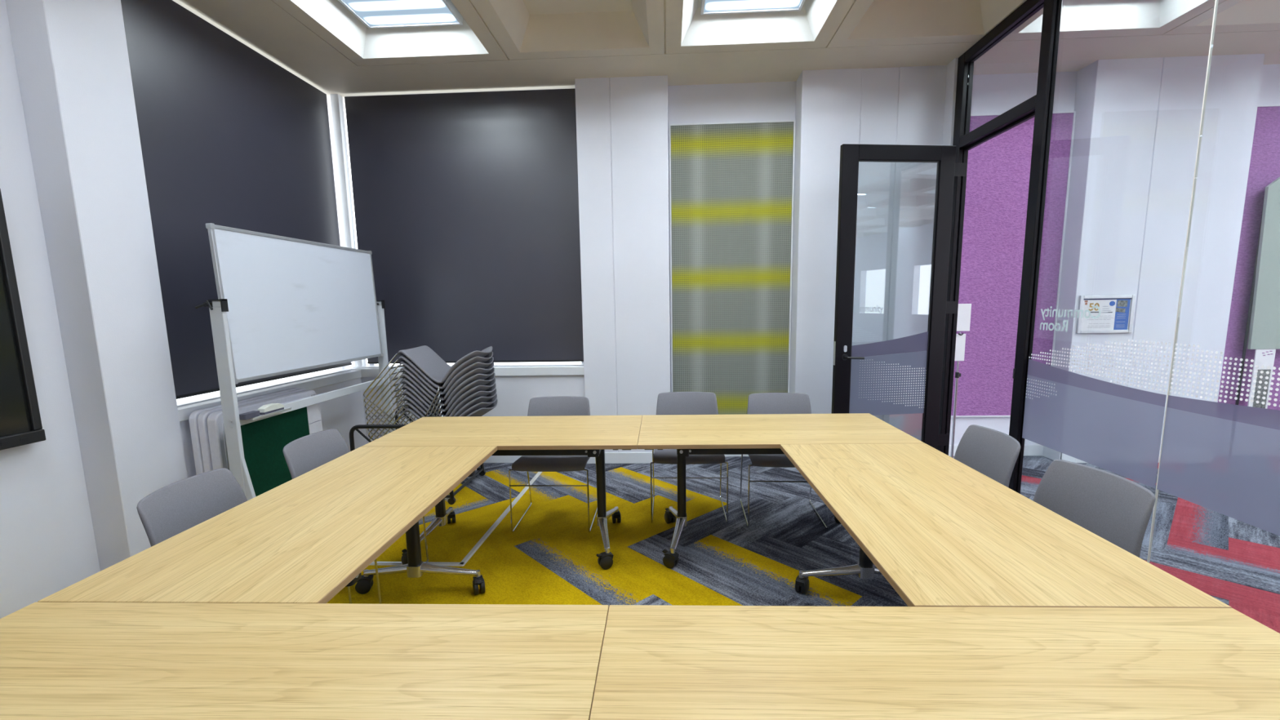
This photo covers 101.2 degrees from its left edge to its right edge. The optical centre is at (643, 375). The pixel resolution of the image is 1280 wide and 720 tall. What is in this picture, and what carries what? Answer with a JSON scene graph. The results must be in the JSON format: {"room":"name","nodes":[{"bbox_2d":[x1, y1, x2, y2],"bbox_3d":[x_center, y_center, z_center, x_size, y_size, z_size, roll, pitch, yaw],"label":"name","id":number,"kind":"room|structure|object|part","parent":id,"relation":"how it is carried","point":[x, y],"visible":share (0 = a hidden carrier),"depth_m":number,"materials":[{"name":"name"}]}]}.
{"room":"meeting room","nodes":[
{"label":"meeting room","id":0,"kind":"room"},
{"bbox_2d":[0,0,366,618],"bbox_3d":[-2.994,-0.340,1.329,0.400,3.398,7.850,-1,8,3],"label":"wall","id":1,"kind":"structure","parent":0,"point":[73,188],"depth_m":2.63,"materials":[{"name":"paint"}]},
{"bbox_2d":[0,188,45,450],"bbox_3d":[-2.926,-0.130,1.461,0.080,1.155,1.940,-1,8,3],"label":"wall screen","id":2,"kind":"object","parent":1,"relation":"attached to","point":[20,422],"visible":1,"depth_m":2.38,"materials":[{"name":"black plastic"}]},
{"bbox_2d":[120,0,351,399],"bbox_3d":[-2.831,-1.159,3.858,0.012,2.408,1.937,-1,8,3],"label":"roller blind","id":3,"kind":"object","parent":1,"relation":"attached to","point":[229,136],"visible":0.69,"depth_m":3.44,"materials":[{"name":"black fabric"}]},
{"bbox_2d":[176,368,361,422],"bbox_3d":[-2.791,0.110,3.985,0.245,0.078,1.849,-1,8,3],"label":"trim","id":4,"kind":"structure","parent":1,"relation":"attached to","point":[185,407],"depth_m":3.93,"materials":[{"name":"white paint"}]},
{"bbox_2d":[337,365,346,369],"bbox_3d":[-2.939,-1.122,3.892,0.050,2.528,1.980,-1,8,3],"label":"window","id":5,"kind":"structure","parent":1,"relation":"in","point":[340,367],"depth_m":4.99,"materials":[{"name":"white paint"}]},
{"bbox_2d":[329,93,366,366],"bbox_3d":[-2.745,-1.247,4.909,0.075,2.572,0.075,-1,8,3],"label":"trim","id":6,"kind":"structure","parent":1,"relation":"attached to","point":[336,100],"depth_m":4.80,"materials":[{"name":"white paint"}]},
{"bbox_2d":[360,57,958,452],"bbox_3d":[-0.175,-0.864,4.815,5.610,3.398,0.550,-1,8,3],"label":"wall","id":7,"kind":"structure","parent":0,"point":[623,123],"depth_m":4.58,"materials":[{"name":"paint"}]},
{"bbox_2d":[344,88,583,364],"bbox_3d":[-1.615,-1.312,4.825,2.090,2.408,0.012,-1,8,3],"label":"roller blind","id":8,"kind":"object","parent":7,"relation":"attached to","point":[466,204],"visible":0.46,"depth_m":4.81,"materials":[{"name":"black fabric"}]},
{"bbox_2d":[349,363,584,377],"bbox_3d":[-1.652,-0.048,4.971,2.230,0.086,0.240,-1,8,3],"label":"trim","id":9,"kind":"structure","parent":7,"relation":"attached to","point":[521,369],"depth_m":4.84,"materials":[{"name":"white paint"}]},
{"bbox_2d":[483,452,748,463],"bbox_3d":[-0.049,0.752,4.989,5.175,0.105,0.235,-1,8,3],"label":"baseboard","id":10,"kind":"structure","parent":7,"relation":"attached to","point":[610,457],"depth_m":4.88,"materials":[{"name":"white paint"}]},
{"bbox_2d":[669,120,795,414],"bbox_3d":[0.801,-0.866,4.827,1.106,2.752,0.025,-1,8,3],"label":"acoustic panel","id":11,"kind":"object","parent":7,"relation":"attached to","point":[731,184],"visible":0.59,"depth_m":4.79,"materials":[{"name":"multicoloured fabric"}]},
{"bbox_2d":[172,0,1279,109],"bbox_3d":[3.134,-1.994,-1.221,13.054,0.400,12.024,-1,8,3],"label":"ceiling","id":12,"kind":"structure","parent":0,"point":[500,45],"depth_m":3.89,"materials":[{"name":"paint"}]},
{"bbox_2d":[337,0,462,28],"bbox_3d":[-1.687,-2.537,3.507,0.704,0.058,0.704,-1,8,3],"label":"skylight","id":13,"kind":"object","parent":12,"relation":"attached to","point":[374,14],"visible":0.97,"depth_m":3.69,"materials":[{"name":"white glass"}]},
{"bbox_2d":[700,0,804,14],"bbox_3d":[0.745,-2.560,3.391,0.704,0.058,0.704,-1,8,3],"label":"skylight","id":14,"kind":"object","parent":12,"relation":"attached to","point":[708,6],"visible":1,"depth_m":3.68,"materials":[{"name":"white glass"}]},
{"bbox_2d":[327,455,1279,633],"bbox_3d":[3.217,1.599,-0.983,12.610,0.050,12.010,-1,8,3],"label":"floor","id":15,"kind":"structure","parent":0,"point":[550,557],"depth_m":3.18,"materials":[{"name":"carpet"}]},
{"bbox_2d":[136,467,351,604],"bbox_3d":[-1.556,0.815,2.075,0.503,0.820,0.515,-1,8,-2],"label":"chair","id":16,"kind":"object","parent":15,"relation":"on","point":[175,508],"visible":0.17,"depth_m":2.04,"materials":[{"name":"grey plastic"}]},
{"bbox_3d":[-1.742,0.590,2.038,0.120,0.357,0.466,-1,8,-2],"label":"backrest","id":17,"kind":"part","parent":16,"relation":"part of","materials":[{"name":"grey plastic"}]},
{"bbox_2d":[189,387,298,475],"bbox_3d":[-2.625,0.590,3.603,0.052,0.885,0.930,-1,8,3],"label":"table","id":18,"kind":"object","parent":15,"relation":"on","point":[193,416],"visible":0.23,"depth_m":3.12,"materials":[{"name":"white plastic"}]},
{"bbox_2d":[197,388,306,472],"bbox_3d":[-2.573,0.593,3.596,0.052,0.880,0.920,-1,8,3],"label":"table","id":19,"kind":"object","parent":15,"relation":"on","point":[202,417],"visible":0.19,"depth_m":3.12,"materials":[{"name":"white plastic"}]},
{"bbox_2d":[206,390,316,470],"bbox_3d":[-2.507,0.597,3.584,0.072,0.872,0.900,-1,8,3],"label":"table","id":20,"kind":"object","parent":15,"relation":"on","point":[216,433],"visible":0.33,"depth_m":3.13,"materials":[{"name":"white plastic"}]},
{"bbox_2d":[37,445,497,603],"bbox_3d":[-1.177,0.846,2.143,0.750,0.730,1.484,-1,8,2],"label":"folding table","id":21,"kind":"object","parent":15,"relation":"on","point":[309,537],"visible":0.98,"depth_m":1.76,"materials":[{"name":"beige wood"}]},
{"bbox_2d":[240,403,322,496],"bbox_3d":[-2.392,0.630,3.502,0.022,0.825,0.810,-1,8,3],"label":"board","id":22,"kind":"object","parent":15,"relation":"on","point":[264,441],"visible":0.34,"depth_m":3.40,"materials":[{"name":"green fabric"}]},
{"bbox_3d":[-2.376,0.585,3.834,0.022,0.825,0.140,-1,8,3],"label":"frame","id":23,"kind":"part","parent":22,"relation":"part of","materials":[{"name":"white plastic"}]},
{"bbox_2d":[195,222,395,500],"bbox_3d":[-2.322,0.022,3.798,0.603,1.948,1.726,-1,8,3],"label":"whiteboard","id":24,"kind":"object","parent":15,"relation":"on","point":[283,305],"visible":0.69,"depth_m":3.43,"materials":[{"name":"metal"}]},
{"bbox_3d":[-2.316,0.299,3.006,0.147,1.435,0.028,-1,8,3],"label":"post","id":25,"kind":"part","parent":24,"relation":"part of","materials":[{"name":"white metal"}]},
{"bbox_2d":[239,410,260,419],"bbox_3d":[-2.301,0.234,3.069,0.044,0.030,0.116,-1,8,3],"label":"eraser","id":26,"kind":"object","parent":24,"relation":"on","point":[250,415],"visible":1,"depth_m":3.05,"materials":[{"name":"fabric"}]},
{"bbox_2d":[243,407,291,420],"bbox_3d":[-2.295,0.234,3.213,0.078,0.014,0.310,-1,8,3],"label":"tray","id":27,"kind":"object","parent":24,"relation":"on","point":[260,416],"depth_m":3.19,"materials":[{"name":"white plastic"}]},
{"bbox_2d":[257,403,284,414],"bbox_3d":[-2.293,0.202,3.236,0.048,0.048,0.168,-1,8,3],"label":"eraser","id":28,"kind":"object","parent":24,"relation":"on","point":[272,407],"visible":0.91,"depth_m":3.20,"materials":[{"name":"plastic"}]},
{"bbox_3d":[-2.331,-0.499,3.726,0.047,0.888,1.582,-1,8,3],"label":"board frame","id":29,"kind":"part","parent":24,"relation":"part of","materials":[{"name":"metal"}]},
{"bbox_3d":[-2.320,0.160,3.817,0.028,0.056,1.614,-1,8,3],"label":"cross rail","id":30,"kind":"part","parent":24,"relation":"part of","materials":[{"name":"white metal"}]},
{"bbox_3d":[-2.241,0.074,4.631,0.147,1.435,0.028,-1,8,3],"label":"post","id":31,"kind":"part","parent":24,"relation":"part of","materials":[{"name":"white metal"}]},
{"bbox_2d":[0,602,608,719],"bbox_3d":[-0.843,0.995,1.021,1.499,0.730,0.750,-1,8,2],"label":"folding table","id":32,"kind":"object","parent":15,"relation":"on","point":[59,660],"visible":0.99,"depth_m":1.12,"materials":[{"name":"beige wood"}]},
{"bbox_2d":[282,428,428,604],"bbox_3d":[-1.509,0.722,2.748,0.503,0.820,0.515,-1,8,2],"label":"chair","id":33,"kind":"object","parent":15,"relation":"on","point":[303,455],"visible":0.18,"depth_m":2.73,"materials":[{"name":"grey plastic"},{"name":"chrome"}]},
{"bbox_3d":[-1.695,0.494,2.724,0.120,0.357,0.466,-1,8,2],"label":"backrest","id":34,"kind":"part","parent":33,"relation":"part of","materials":[{"name":"grey plastic"}]},
{"bbox_2d":[349,407,485,504],"bbox_3d":[-1.796,0.623,4.257,0.785,0.615,0.688,-1,8,3],"label":"trolley","id":35,"kind":"object","parent":15,"relation":"on","point":[482,472],"visible":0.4,"depth_m":3.92,"materials":[{"name":"black metal"}]},
{"bbox_2d":[382,399,497,436],"bbox_3d":[-1.634,0.541,4.258,0.899,0.656,0.515,-1,8,0],"label":"chair","id":36,"kind":"object","parent":35,"relation":"on","point":[479,412],"visible":0.16,"depth_m":4.02,"materials":[{"name":"grey plastic"}]},
{"bbox_3d":[-1.649,0.355,4.233,0.421,0.051,0.481,40,6,-5],"label":"seat","id":37,"kind":"part","parent":36,"relation":"part of","materials":[{"name":"grey plastic"}]},
{"bbox_2d":[373,393,497,439],"bbox_3d":[-1.637,0.497,4.252,0.899,0.656,0.515,-1,8,0],"label":"chair","id":38,"kind":"object","parent":36,"relation":"on","point":[481,405],"visible":0.16,"depth_m":4.01,"materials":[{"name":"grey plastic"}]},
{"bbox_3d":[-1.652,0.311,4.227,0.421,0.051,0.481,40,6,-5],"label":"seat","id":39,"kind":"part","parent":38,"relation":"part of","materials":[{"name":"grey plastic"}]},
{"bbox_2d":[368,388,496,439],"bbox_3d":[-1.639,0.454,4.247,0.899,0.656,0.515,-1,8,0],"label":"chair","id":40,"kind":"object","parent":38,"relation":"on","point":[481,399],"visible":0.33,"depth_m":4.00,"materials":[{"name":"grey plastic"},{"name":"chrome"}]},
{"bbox_3d":[-1.654,0.268,4.221,0.421,0.051,0.481,40,6,-5],"label":"seat","id":41,"kind":"part","parent":40,"relation":"part of","materials":[{"name":"grey plastic"}]},
{"bbox_2d":[368,382,496,440],"bbox_3d":[-1.641,0.410,4.241,0.899,0.656,0.515,-1,8,0],"label":"chair","id":42,"kind":"object","parent":40,"relation":"on","point":[480,393],"visible":0.27,"depth_m":3.99,"materials":[{"name":"grey plastic"}]},
{"bbox_3d":[-1.657,0.224,4.215,0.421,0.051,0.481,40,6,-5],"label":"seat","id":43,"kind":"part","parent":42,"relation":"part of","materials":[{"name":"grey plastic"}]},
{"bbox_2d":[367,377,495,438],"bbox_3d":[-1.644,0.366,4.235,0.899,0.656,0.515,-1,8,0],"label":"chair","id":44,"kind":"object","parent":42,"relation":"on","point":[480,388],"visible":0.33,"depth_m":3.99,"materials":[{"name":"grey plastic"},{"name":"chrome"}]},
{"bbox_3d":[-1.659,0.180,4.209,0.421,0.051,0.481,40,6,-5],"label":"seat","id":45,"kind":"part","parent":44,"relation":"part of","materials":[{"name":"grey plastic"}]},
{"bbox_2d":[366,372,495,436],"bbox_3d":[-1.647,0.323,4.229,0.899,0.656,0.515,-1,8,0],"label":"chair","id":46,"kind":"object","parent":44,"relation":"on","point":[479,382],"visible":0.34,"depth_m":3.98,"materials":[{"name":"grey plastic"}]},
{"bbox_3d":[-1.662,0.137,4.203,0.421,0.051,0.481,40,6,-5],"label":"seat","id":47,"kind":"part","parent":46,"relation":"part of","materials":[{"name":"grey plastic"}]},
{"bbox_2d":[365,367,494,435],"bbox_3d":[-1.649,0.279,4.223,0.899,0.656,0.515,-1,8,0],"label":"chair","id":48,"kind":"object","parent":46,"relation":"on","point":[478,376],"visible":0.4,"depth_m":3.98,"materials":[{"name":"grey plastic"},{"name":"chrome"}]},
{"bbox_3d":[-1.664,0.093,4.197,0.421,0.051,0.481,40,6,-5],"label":"seat","id":49,"kind":"part","parent":48,"relation":"part of","materials":[{"name":"grey plastic"}]},
{"bbox_2d":[364,362,493,432],"bbox_3d":[-1.651,0.236,4.217,0.899,0.656,0.515,-1,8,0],"label":"chair","id":50,"kind":"object","parent":48,"relation":"on","point":[477,371],"visible":0.42,"depth_m":3.97,"materials":[{"name":"grey plastic"}]},
{"bbox_3d":[-1.667,0.050,4.191,0.421,0.051,0.481,40,6,-5],"label":"seat","id":51,"kind":"part","parent":50,"relation":"part of","materials":[{"name":"grey plastic"}]},
{"bbox_2d":[364,356,493,431],"bbox_3d":[-1.654,0.192,4.211,0.899,0.656,0.515,-1,8,0],"label":"chair","id":52,"kind":"object","parent":50,"relation":"on","point":[477,365],"visible":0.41,"depth_m":3.97,"materials":[{"name":"grey plastic"},{"name":"chrome"}]},
{"bbox_3d":[-1.669,0.006,4.185,0.421,0.051,0.481,40,6,-5],"label":"seat","id":53,"kind":"part","parent":52,"relation":"part of","materials":[{"name":"grey plastic"}]},
{"bbox_2d":[363,351,493,424],"bbox_3d":[-1.657,0.149,4.205,0.899,0.656,0.515,-1,8,0],"label":"chair","id":54,"kind":"object","parent":52,"relation":"on","point":[476,359],"visible":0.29,"depth_m":3.96,"materials":[{"name":"grey plastic"}]},
{"bbox_3d":[-1.672,-0.037,4.179,0.421,0.051,0.481,40,6,-5],"label":"seat","id":55,"kind":"part","parent":54,"relation":"part of","materials":[{"name":"grey plastic"}]},
{"bbox_2d":[362,345,492,424],"bbox_3d":[-1.659,0.105,4.199,0.899,0.656,0.515,-1,8,0],"label":"chair","id":56,"kind":"object","parent":54,"relation":"on","point":[424,357],"visible":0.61,"depth_m":4.03,"materials":[{"name":"grey plastic"},{"name":"chrome"}]},
{"bbox_3d":[-1.674,-0.081,4.173,0.421,0.051,0.481,40,6,-5],"label":"seat","id":57,"kind":"part","parent":56,"relation":"part of","materials":[{"name":"grey plastic"}]},
{"bbox_3d":[-1.374,-0.085,4.176,0.127,0.368,0.470,40,6,-5],"label":"backrest","id":58,"kind":"part","parent":56,"relation":"part of","materials":[{"name":"grey plastic"}]},
{"bbox_3d":[-1.371,-0.042,4.182,0.127,0.368,0.470,40,6,-5],"label":"backrest","id":59,"kind":"part","parent":54,"relation":"part of","materials":[{"name":"grey plastic"}]},
{"bbox_3d":[-1.369,0.002,4.188,0.127,0.368,0.470,40,6,-5],"label":"backrest","id":60,"kind":"part","parent":52,"relation":"part of","materials":[{"name":"grey plastic"}]},
{"bbox_3d":[-1.366,0.045,4.194,0.127,0.368,0.470,40,6,-5],"label":"backrest","id":61,"kind":"part","parent":50,"relation":"part of","materials":[{"name":"grey plastic"}]},
{"bbox_3d":[-1.364,0.089,4.199,0.127,0.368,0.470,40,6,-5],"label":"backrest","id":62,"kind":"part","parent":48,"relation":"part of","materials":[{"name":"grey plastic"}]},
{"bbox_3d":[-1.361,0.133,4.205,0.127,0.368,0.470,40,6,-5],"label":"backrest","id":63,"kind":"part","parent":46,"relation":"part of","materials":[{"name":"grey plastic"}]},
{"bbox_3d":[-1.359,0.176,4.211,0.127,0.368,0.470,40,6,-5],"label":"backrest","id":64,"kind":"part","parent":44,"relation":"part of","materials":[{"name":"grey plastic"}]},
{"bbox_3d":[-1.356,0.220,4.217,0.127,0.368,0.470,40,6,-5],"label":"backrest","id":65,"kind":"part","parent":42,"relation":"part of","materials":[{"name":"grey plastic"}]},
{"bbox_3d":[-1.354,0.263,4.223,0.127,0.368,0.470,40,6,-5],"label":"backrest","id":66,"kind":"part","parent":40,"relation":"part of","materials":[{"name":"grey plastic"}]},
{"bbox_3d":[-1.351,0.307,4.229,0.127,0.368,0.470,40,6,-5],"label":"backrest","id":67,"kind":"part","parent":38,"relation":"part of","materials":[{"name":"grey plastic"}]},
{"bbox_3d":[-1.349,0.350,4.235,0.127,0.368,0.470,40,6,-5],"label":"backrest","id":68,"kind":"part","parent":36,"relation":"part of","materials":[{"name":"grey plastic"}]},
{"bbox_3d":[-1.426,0.865,4.273,0.023,0.023,0.660,-1,8,3],"label":"rail","id":69,"kind":"part","parent":35,"relation":"part of","materials":[{"name":"metal"}]},
{"bbox_2d":[369,471,542,566],"bbox_3d":[-1.369,0.968,3.927,0.874,0.008,1.820,-1,8,3],"label":"cable cover","id":70,"kind":"object","parent":15,"relation":"on","point":[467,557],"visible":0.61,"depth_m":3.28,"materials":[{"name":"silver metal"}]},
{"bbox_2d":[361,415,642,569],"bbox_3d":[-0.763,0.689,3.237,1.499,0.730,0.750,-1,8,2],"label":"folding table","id":71,"kind":"object","parent":15,"relation":"on","point":[590,436],"visible":0.8,"depth_m":3.11,"materials":[{"name":"brown wood"}]},
{"bbox_2d":[508,395,597,532],"bbox_3d":[-0.599,0.590,3.601,0.515,0.820,0.503,-1,8,2],"label":"chair","id":72,"kind":"object","parent":15,"relation":"on","point":[555,405],"visible":0.56,"depth_m":3.54,"materials":[{"name":"grey plastic"}]},
{"bbox_3d":[-0.602,0.565,3.552,0.478,0.047,0.412,-1,8,2],"label":"seat","id":73,"kind":"part","parent":72,"relation":"part of","materials":[{"name":"grey plastic"}]},
{"bbox_3d":[-0.595,0.336,3.750,0.466,0.357,0.120,-1,8,2],"label":"backrest","id":74,"kind":"part","parent":72,"relation":"part of","materials":[{"name":"grey plastic"}]},
{"bbox_2d":[649,391,728,523],"bbox_3d":[0.314,0.560,3.709,0.515,0.820,0.503,-1,8,3],"label":"chair","id":75,"kind":"object","parent":15,"relation":"on","point":[671,402],"visible":0.62,"depth_m":3.83,"materials":[{"name":"grey plastic"}]},
{"bbox_3d":[0.319,0.306,3.857,0.466,0.357,0.120,-1,8,3],"label":"backrest","id":76,"kind":"part","parent":75,"relation":"part of","materials":[{"name":"grey plastic"}]},
{"bbox_3d":[0.311,0.535,3.659,0.478,0.047,0.412,-1,8,3],"label":"seat","id":77,"kind":"part","parent":75,"relation":"part of","materials":[{"name":"grey plastic"}]},
{"bbox_2d":[637,413,924,568],"bbox_3d":[0.736,0.672,3.182,1.499,0.730,0.750,-1,8,2],"label":"folding table","id":78,"kind":"object","parent":15,"relation":"on","point":[751,433],"visible":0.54,"depth_m":3.04,"materials":[{"name":"beige wood"}]},
{"bbox_2d":[739,392,829,528],"bbox_3d":[0.952,0.564,3.607,0.515,0.820,0.503,0,8,4],"label":"chair","id":79,"kind":"object","parent":15,"relation":"on","point":[762,402],"visible":0.4,"depth_m":3.73,"materials":[{"name":"grey plastic"}]},
{"bbox_3d":[0.948,0.539,3.558,0.478,0.047,0.412,0,8,4],"label":"seat","id":80,"kind":"part","parent":79,"relation":"part of","materials":[{"name":"grey plastic"}]},
{"bbox_3d":[0.962,0.310,3.756,0.466,0.357,0.120,0,8,4],"label":"backrest","id":81,"kind":"part","parent":79,"relation":"part of","materials":[{"name":"grey plastic"}]},
{"bbox_2d":[589,604,1279,719],"bbox_3d":[0.656,0.979,0.966,1.499,0.730,0.750,-1,8,2],"label":"folding table","id":82,"kind":"object","parent":15,"relation":"on","point":[657,662],"visible":1,"depth_m":1.08,"materials":[{"name":"beige wood"}]},
{"bbox_2d":[950,303,971,457],"bbox_3d":[2.759,0.089,4.635,0.300,1.425,0.300,-1,8,3],"label":"stand","id":83,"kind":"object","parent":15,"relation":"on","point":[964,310],"visible":0.54,"depth_m":4.57,"materials":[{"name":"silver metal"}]},
{"bbox_2d":[954,424,1020,487],"bbox_3d":[1.522,0.690,2.628,0.503,0.820,0.516,0,8,4],"label":"chair","id":84,"kind":"object","parent":15,"relation":"on","point":[993,453],"visible":0.16,"depth_m":2.60,"materials":[{"name":"grey plastic"}]},
{"bbox_2d":[780,443,1231,608],"bbox_3d":[1.072,0.821,2.061,0.750,0.730,1.484,-1,8,2],"label":"folding table","id":85,"kind":"object","parent":15,"relation":"on","point":[940,531],"visible":0.96,"depth_m":1.65,"materials":[{"name":"beige wood"}]},
{"bbox_2d":[1032,459,1155,557],"bbox_3d":[1.510,0.777,1.998,0.503,0.820,0.515,-1,8,-2],"label":"chair","id":86,"kind":"object","parent":15,"relation":"on","point":[1117,509],"visible":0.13,"depth_m":1.96,"materials":[{"name":"grey plastic"}]},
{"bbox_2d":[1235,177,1279,404],"bbox_3d":[5.690,-0.463,4.585,0.840,2.440,0.080,-1,8,3],"label":"display board","id":87,"kind":"object","parent":15,"relation":"on","point":[1264,309],"visible":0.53,"depth_m":4.53,"materials":[{"name":"white"}]},
{"bbox_3d":[5.296,-0.390,4.613,0.020,2.300,0.080,-1,8,3],"label":"leg","id":88,"kind":"part","parent":87,"relation":"part of","materials":[{"name":"silver metal"}]},
{"bbox_2d":[1247,349,1275,408],"bbox_3d":[5.412,0.038,4.605,0.160,0.530,0.010,-1,8,3],"label":"poster","id":89,"kind":"object","parent":87,"relation":"attached to","point":[1265,357],"visible":0.91,"depth_m":4.60,"materials":[{"name":"white paper"}]},
{"bbox_2d":[1252,368,1271,408],"bbox_3d":[5.422,0.125,4.613,0.107,0.355,0.001,-1,8,3],"label":"picture","id":90,"kind":"object","parent":89,"relation":"attached to","point":[1260,405],"depth_m":4.61},
{"bbox_3d":[5.681,-0.951,4.497,0.840,1.450,0.024,-1,8,3],"label":"board panel","id":91,"kind":"part","parent":87,"relation":"part of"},
{"bbox_2d":[937,0,1279,562],"bbox_3d":[2.389,-0.365,0.850,0.079,3.368,7.200,-1,8,3],"label":"wall partition","id":92,"kind":"structure","parent":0,"point":[1224,459],"depth_m":2.87,"materials":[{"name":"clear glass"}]},
{"bbox_2d":[831,143,966,449],"bbox_3d":[2.033,-0.452,4.173,1.039,2.623,0.120,-2,8,-6],"label":"door","id":93,"kind":"structure","parent":92,"relation":"in","point":[908,382],"depth_m":4.20,"materials":[{"name":"black metal"}]},
{"bbox_3d":[1.520,-0.174,4.182,0.003,0.190,0.024,-2,8,-6],"label":"latch plate","id":94,"kind":"part","parent":93,"relation":"part of","materials":[{"name":"metal"}]},
{"bbox_3d":[1.653,-0.141,4.146,0.156,0.052,0.065,-2,8,-6],"label":"handle","id":95,"kind":"part","parent":93,"relation":"part of","materials":[{"name":"silver metal"}]},
{"bbox_3d":[2.564,-0.851,4.362,0.075,3.368,0.100,-1,8,3],"label":"post","id":96,"kind":"part","parent":92,"relation":"part of","materials":[{"name":"black metal"}]},
{"bbox_3d":[2.516,-2.415,3.655,0.075,0.075,0.875,-1,8,3],"label":"head rail","id":97,"kind":"part","parent":92,"relation":"part of","materials":[{"name":"black metal"}]},
{"bbox_3d":[2.509,-0.718,3.403,0.052,3.368,0.090,-1,8,3],"label":"post","id":98,"kind":"part","parent":92,"relation":"part of","materials":[{"name":"black metal"}]},
{"bbox_2d":[949,63,1279,444],"bbox_3d":[4.387,-0.941,4.768,3.510,3.378,0.205,-1,8,3],"label":"wall","id":99,"kind":"structure","parent":0,"point":[991,93],"depth_m":4.51,"materials":[{"name":"paint"}]},
{"bbox_2d":[951,111,1075,417],"bbox_3d":[3.173,-0.933,4.708,1.085,2.662,0.025,-1,8,3],"label":"panel","id":100,"kind":"object","parent":99,"relation":"attached to","point":[998,171],"visible":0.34,"depth_m":4.68,"materials":[{"name":"purple fabric"}]},
{"bbox_2d":[948,444,1160,462],"bbox_3d":[4.404,0.710,4.777,3.510,0.105,0.235,-1,8,3],"label":"baseboard","id":101,"kind":"structure","parent":99,"relation":"attached to","point":[1029,450],"depth_m":4.89,"materials":[{"name":"white paint"}]},
{"bbox_2d":[1075,294,1135,333],"bbox_3d":[3.968,-0.523,4.515,0.452,0.324,0.018,-1,8,3],"label":"framed notice","id":102,"kind":"object","parent":99,"relation":"attached to","point":[1117,313],"visible":0.92,"depth_m":4.51,"materials":[{"name":"paper"}]},
{"bbox_2d":[1087,306,1125,328],"bbox_3d":[3.977,-0.501,4.517,0.316,0.183,0.001,-1,8,3],"label":"print","id":103,"kind":"object","parent":102,"relation":"attached to","point":[1110,317],"depth_m":4.52},
{"bbox_2d":[1053,53,1264,450],"bbox_3d":[4.357,-0.926,4.663,1.280,3.378,0.420,-1,8,3],"label":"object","id":104,"kind":"structure","parent":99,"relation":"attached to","point":[1138,120],"depth_m":4.40,"materials":[{"name":"paint"}]},
{"bbox_2d":[1217,104,1279,410],"bbox_3d":[5.565,-0.956,4.594,1.130,2.662,0.025,-1,8,3],"label":"panel","id":105,"kind":"object","parent":99,"relation":"attached to","point":[1264,163],"visible":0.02,"depth_m":4.59,"materials":[{"name":"purple fabric"}]},
{"bbox_3d":[5.565,-0.956,4.594,1.130,2.662,0.025,-1,8,3],"label":"panel frame","id":106,"kind":"part","parent":105,"relation":"part of","materials":[{"name":"white paint"}]}
]}

